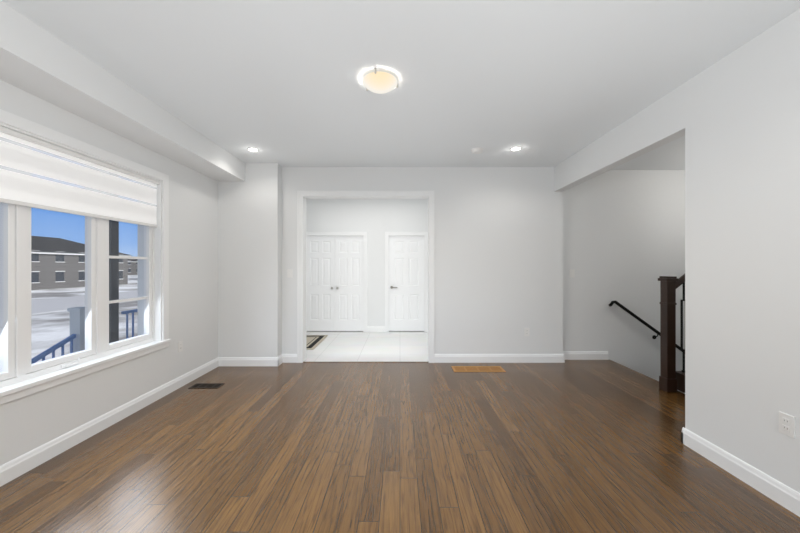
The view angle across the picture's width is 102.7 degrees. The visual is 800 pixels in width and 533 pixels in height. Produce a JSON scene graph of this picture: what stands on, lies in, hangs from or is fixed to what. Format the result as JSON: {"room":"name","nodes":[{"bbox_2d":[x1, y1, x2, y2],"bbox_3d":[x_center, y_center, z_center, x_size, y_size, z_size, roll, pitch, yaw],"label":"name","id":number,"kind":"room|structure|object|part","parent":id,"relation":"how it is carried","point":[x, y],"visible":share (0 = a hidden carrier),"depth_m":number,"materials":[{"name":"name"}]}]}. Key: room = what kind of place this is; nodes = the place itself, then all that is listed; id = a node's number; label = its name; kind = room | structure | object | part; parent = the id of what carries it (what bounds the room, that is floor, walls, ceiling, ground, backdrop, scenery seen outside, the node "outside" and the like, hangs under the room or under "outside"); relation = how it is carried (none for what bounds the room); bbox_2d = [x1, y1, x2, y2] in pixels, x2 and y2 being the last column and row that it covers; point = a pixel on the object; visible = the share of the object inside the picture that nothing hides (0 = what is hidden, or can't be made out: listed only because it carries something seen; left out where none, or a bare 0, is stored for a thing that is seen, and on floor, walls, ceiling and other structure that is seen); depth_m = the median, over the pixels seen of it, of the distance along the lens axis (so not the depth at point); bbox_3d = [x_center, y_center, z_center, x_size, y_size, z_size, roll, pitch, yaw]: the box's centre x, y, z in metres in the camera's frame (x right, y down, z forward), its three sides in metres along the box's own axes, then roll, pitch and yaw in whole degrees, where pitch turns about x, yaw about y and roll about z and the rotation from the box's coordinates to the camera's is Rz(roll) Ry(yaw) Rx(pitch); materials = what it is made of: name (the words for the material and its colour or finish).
{"room":"empty living room","nodes":[
{"label":"empty living room","id":0,"kind":"room"},
{"bbox_2d":[0,80,217,465],"bbox_3d":[-2.545,-0.025,0.850,0.250,2.700,7.140,0,0,0],"label":"wall","id":1,"kind":"structure","parent":0,"point":[28,423],"depth_m":3.13,"materials":[{"name":"white paint"}]},
{"bbox_2d":[0,109,170,404],"bbox_3d":[-2.475,-0.057,2.127,0.179,1.781,2.429,0,0,0],"label":"window","id":2,"kind":"structure","parent":1,"relation":"in","point":[16,366],"depth_m":2.50,"materials":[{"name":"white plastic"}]},
{"bbox_2d":[0,126,159,226],"bbox_3d":[-2.453,-0.625,2.127,0.056,0.461,2.213,0,0,0],"label":"window blind","id":3,"kind":"object","parent":2,"relation":"attached to","point":[38,173],"visible":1,"depth_m":2.37,"materials":[{"name":"white fabric"}]},
{"bbox_2d":[0,358,219,486],"bbox_3d":[-2.412,1.266,0.830,0.016,0.118,6.860,0,0,0],"label":"baseboard","id":4,"kind":"structure","parent":1,"relation":"attached to","point":[28,461],"depth_m":2.49,"materials":[{"name":"white wood"}]},
{"bbox_2d":[178,341,182,351],"bbox_3d":[-2.416,0.880,3.520,0.009,0.115,0.070,0,0,0],"label":"outlet","id":5,"kind":"object","parent":1,"relation":"attached to","point":[180,346],"visible":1,"depth_m":3.52,"materials":[{"name":"white plastic"}]},
{"bbox_2d":[218,163,281,356],"bbox_3d":[-2.025,-0.025,4.340,0.790,2.700,0.160,0,0,0],"label":"wall","id":6,"kind":"structure","parent":0,"point":[250,266],"depth_m":4.26,"materials":[{"name":"white paint"}]},
{"bbox_2d":[218,356,279,365],"bbox_3d":[-2.007,1.266,4.252,0.786,0.118,0.016,0,0,0],"label":"baseboard","id":7,"kind":"structure","parent":6,"relation":"attached to","point":[224,361],"depth_m":4.24,"materials":[{"name":"white wood"}]},
{"bbox_2d":[304,331,428,361],"bbox_3d":[-0.700,1.426,5.515,4.600,0.198,2.190,0,0,0],"label":"floor","id":8,"kind":"structure","parent":0,"point":[362,346],"depth_m":5.24,"materials":[{"name":"white tile"}]},
{"bbox_2d":[306,335,327,349],"bbox_3d":[-1.840,1.319,5.620,0.920,0.011,1.040,0,0,0],"label":"doormat","id":9,"kind":"object","parent":8,"relation":"on","point":[313,342],"visible":0.35,"depth_m":5.68,"materials":[{"name":"beige fabric"}]},
{"bbox_2d":[306,199,427,325],"bbox_3d":[-0.700,-0.025,6.575,4.600,2.700,0.170,0,0,0],"label":"wall","id":10,"kind":"structure","parent":0,"point":[375,219],"depth_m":6.49,"materials":[{"name":"white paint"}]},
{"bbox_2d":[306,236,362,330],"bbox_3d":[-1.327,0.343,6.518,1.175,1.940,0.090,0,0,0],"label":"closet door","id":11,"kind":"structure","parent":10,"relation":"in","point":[334,283],"depth_m":6.53,"materials":[{"name":"white wood"}]},
{"bbox_3d":[-1.327,0.440,6.499,0.162,0.052,0.052,0,0,0],"label":"handle","id":12,"kind":"part","parent":11,"relation":"part of","materials":[{"name":"silver metal"}]},
{"bbox_2d":[306,232,427,331],"bbox_3d":[-0.710,0.311,6.538,2.558,2.027,0.144,0,0,0],"label":"door frame","id":13,"kind":"structure","parent":10,"relation":"attached to","point":[388,234],"depth_m":6.47,"materials":[{"name":"white wood"}]},
{"bbox_2d":[368,326,383,331],"bbox_3d":[-0.485,1.266,6.482,0.359,0.118,0.016,0,0,0],"label":"baseboard","id":14,"kind":"structure","parent":10,"relation":"attached to","point":[370,328],"depth_m":6.47,"materials":[{"name":"white wood"}]},
{"bbox_2d":[389,236,423,330],"bbox_3d":[0.132,0.343,6.515,0.724,1.940,0.096,0,0,0],"label":"door","id":15,"kind":"structure","parent":10,"relation":"in","point":[406,283],"depth_m":6.53,"materials":[{"name":"white wood"}]},
{"bbox_2d":[0,360,799,532],"bbox_3d":[0.145,1.425,0.920,5.630,0.200,7.280,0,0,0],"label":"floor","id":16,"kind":"structure","parent":0,"point":[582,446],"depth_m":2.16,"materials":[{"name":"brown wood"}]},
{"bbox_2d":[189,383,224,387],"bbox_3d":[-2.140,1.322,3.545,0.320,0.005,0.140,0,0,0],"label":"floor vent","id":17,"kind":"object","parent":16,"relation":"on","point":[207,385],"visible":1,"depth_m":3.56,"materials":[{"name":"brown metal"}]},
{"bbox_2d":[303,362,428,362],"bbox_3d":[-0.471,1.328,4.429,1.742,0.014,0.042,0,0,0],"label":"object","id":18,"kind":"structure","parent":16,"relation":"on","point":[365,362],"depth_m":4.41,"materials":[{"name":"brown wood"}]},
{"bbox_2d":[451,366,505,371],"bbox_3d":[1.005,1.322,4.130,0.650,0.006,0.220,0,0,0],"label":"floor vent","id":19,"kind":"object","parent":16,"relation":"in","point":[477,368],"visible":0.94,"depth_m":4.10,"materials":[{"name":"brown wood"}]},
{"bbox_2d":[1,0,799,169],"bbox_3d":[1.990,-1.475,1.945,9.620,0.200,9.690,0,0,0],"label":"ceiling","id":20,"kind":"structure","parent":0,"point":[547,83],"depth_m":2.19,"materials":[{"name":"white paint"}]},
{"bbox_2d":[0,0,244,180],"bbox_3d":[-2.240,-1.254,0.830,0.360,0.243,6.860,0,0,0],"label":"soffit","id":21,"kind":"object","parent":20,"relation":"attached to","point":[39,62],"depth_m":2.24,"materials":[{"name":"white paint"}]},
{"bbox_2d":[362,68,397,93],"bbox_3d":[-0.145,-1.334,2.348,0.265,0.082,0.271,0,0,0],"label":"flush ceiling light","id":22,"kind":"object","parent":20,"relation":"attached to","point":[379,82],"visible":1,"depth_m":2.29,"materials":[{"name":"beige glass"}]},
{"bbox_2d":[471,147,482,153],"bbox_3d":[0.905,-1.355,3.760,0.140,0.040,0.140,0,0,0],"label":"smoke detector","id":23,"kind":"object","parent":20,"relation":"attached to","point":[477,150],"visible":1,"depth_m":3.72,"materials":[{"name":"white plastic"}]},
{"bbox_2d":[282,167,562,353],"bbox_3d":[-0.085,-0.025,4.490,4.670,2.700,0.140,0,0,0],"label":"wall","id":24,"kind":"structure","parent":0,"point":[498,260],"depth_m":4.42,"materials":[{"name":"white paint"}]},
{"bbox_2d":[280,354,296,361],"bbox_3d":[-2.132,1.266,4.568,1.436,0.118,0.016,0,0,0],"label":"baseboard","id":25,"kind":"structure","parent":24,"relation":"attached to","point":[283,357],"depth_m":4.40,"materials":[{"name":"white wood"}]},
{"bbox_2d":[287,269,291,277],"bbox_3d":[-1.520,0.095,4.414,0.070,0.115,0.012,0,0,0],"label":"light switch","id":26,"kind":"object","parent":24,"relation":"attached to","point":[289,273],"visible":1,"depth_m":4.41,"materials":[{"name":"white plastic"}]},
{"bbox_2d":[297,191,433,362],"bbox_3d":[-0.471,0.141,4.490,1.886,2.367,0.188,0,0,0],"label":"door frame","id":27,"kind":"structure","parent":24,"relation":"attached to","point":[302,196],"depth_m":4.40,"materials":[{"name":"white wood"}]},
{"bbox_2d":[434,354,567,362],"bbox_3d":[1.369,1.266,4.412,1.794,0.118,0.016,0,0,0],"label":"baseboard","id":28,"kind":"structure","parent":24,"relation":"attached to","point":[438,358],"depth_m":4.40,"materials":[{"name":"white wood"}]},
{"bbox_2d":[563,170,684,380],"bbox_3d":[4.425,1.475,4.620,4.350,5.700,0.120,0,0,0],"label":"wall","id":29,"kind":"structure","parent":0,"point":[624,238],"depth_m":4.56,"materials":[{"name":"white paint"}]},
{"bbox_2d":[570,269,574,277],"bbox_3d":[2.450,0.100,4.554,0.070,0.115,0.012,0,0,0],"label":"light switch","id":30,"kind":"object","parent":29,"relation":"attached to","point":[572,273],"visible":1,"depth_m":4.55,"materials":[{"name":"white plastic"}]},
{"bbox_2d":[563,351,607,359],"bbox_3d":[2.605,1.266,4.552,0.710,0.118,0.016,0,0,0],"label":"baseboard","id":31,"kind":"structure","parent":29,"relation":"attached to","point":[572,355],"depth_m":4.54,"materials":[{"name":"white wood"}]},
{"bbox_2d":[610,360,658,381],"bbox_3d":[2.975,1.340,4.015,0.030,0.030,1.090,0,0,0],"label":"trim","id":32,"kind":"structure","parent":29,"relation":"attached to","point":[635,371],"depth_m":4.04,"materials":[{"name":"brown wood"}]},
{"bbox_2d":[554,9,799,492],"bbox_3d":[2.190,-0.025,0.910,0.120,2.700,7.020,0,0,0],"label":"wall","id":33,"kind":"structure","parent":0,"point":[733,117],"depth_m":2.00,"materials":[{"name":"white paint"}]},
{"bbox_2d":[681,427,799,516],"bbox_3d":[2.137,1.266,-0.097,0.046,0.118,5.006,0,0,0],"label":"baseboard","id":34,"kind":"structure","parent":33,"relation":"attached to","point":[781,494],"depth_m":1.96,"materials":[{"name":"white wood"}]},
{"bbox_2d":[779,411,794,437],"bbox_3d":[2.126,0.870,1.760,0.009,0.115,0.070,0,0,0],"label":"outlet","id":35,"kind":"object","parent":33,"relation":"attached to","point":[787,424],"visible":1,"depth_m":1.75,"materials":[{"name":"white plastic"}]},
{"bbox_3d":[4.365,4.425,3.415,4.470,0.200,2.290,0,0,0],"label":"floor","id":36,"kind":"structure","parent":0,"visible":0},
{"bbox_2d":[609,274,684,393],"bbox_3d":[4.571,0.873,3.476,3.538,6.935,2.164,0,0,0],"label":"stair railing","id":37,"kind":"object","parent":36,"relation":"on","point":[671,379],"depth_m":3.39,"materials":[{"name":"brown wood"}]},
{"bbox_3d":[2.864,0.715,3.420,0.124,1.220,0.124,0,0,0],"label":"newel post","id":38,"kind":"part","parent":37,"relation":"part of","materials":[{"name":"brown wood"}]},
{"label":"outside","id":39,"kind":"structure","parent":0,"visible":0},
{"bbox_2d":[31,275,137,361],"bbox_3d":[-201.345,3.275,100.000,397.310,0.300,600.000,0,0,0],"label":"snow","id":40,"kind":"object","parent":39,"point":[40,294],"depth_m":18.18,"materials":[{"name":"white snow"}]},
{"bbox_2d":[31,236,130,289],"bbox_3d":[-54.750,-0.725,47.250,13.400,7.700,20.400,0,0,0],"label":"house","id":41,"kind":"structure","parent":40,"relation":"on","point":[64,257],"depth_m":46.25,"materials":[{"name":"grey brick"}]},
{"bbox_2d":[31,290,137,313],"bbox_3d":[-29.000,3.115,100.000,10.000,0.020,600.000,0,0,0],"label":"road","id":42,"kind":"structure","parent":40,"relation":"on","point":[81,303],"depth_m":27.60,"materials":[{"name":"grey"}]},
{"bbox_2d":[31,220,137,363],"bbox_3d":[-3.495,0.550,4.178,1.610,5.150,6.443,0,0,0],"label":"porch","id":43,"kind":"object","parent":40,"relation":"on","point":[79,320],"depth_m":4.50,"materials":[{"name":"grey wood"}]},
{"bbox_2d":[128,259,137,274],"bbox_3d":[-105.500,-0.575,115.250,13.900,7.400,15.400,0,0,0],"label":"house","id":44,"kind":"structure","parent":40,"relation":"on","point":[131,264],"depth_m":118.77,"materials":[{"name":"grey brick"}]}
]}

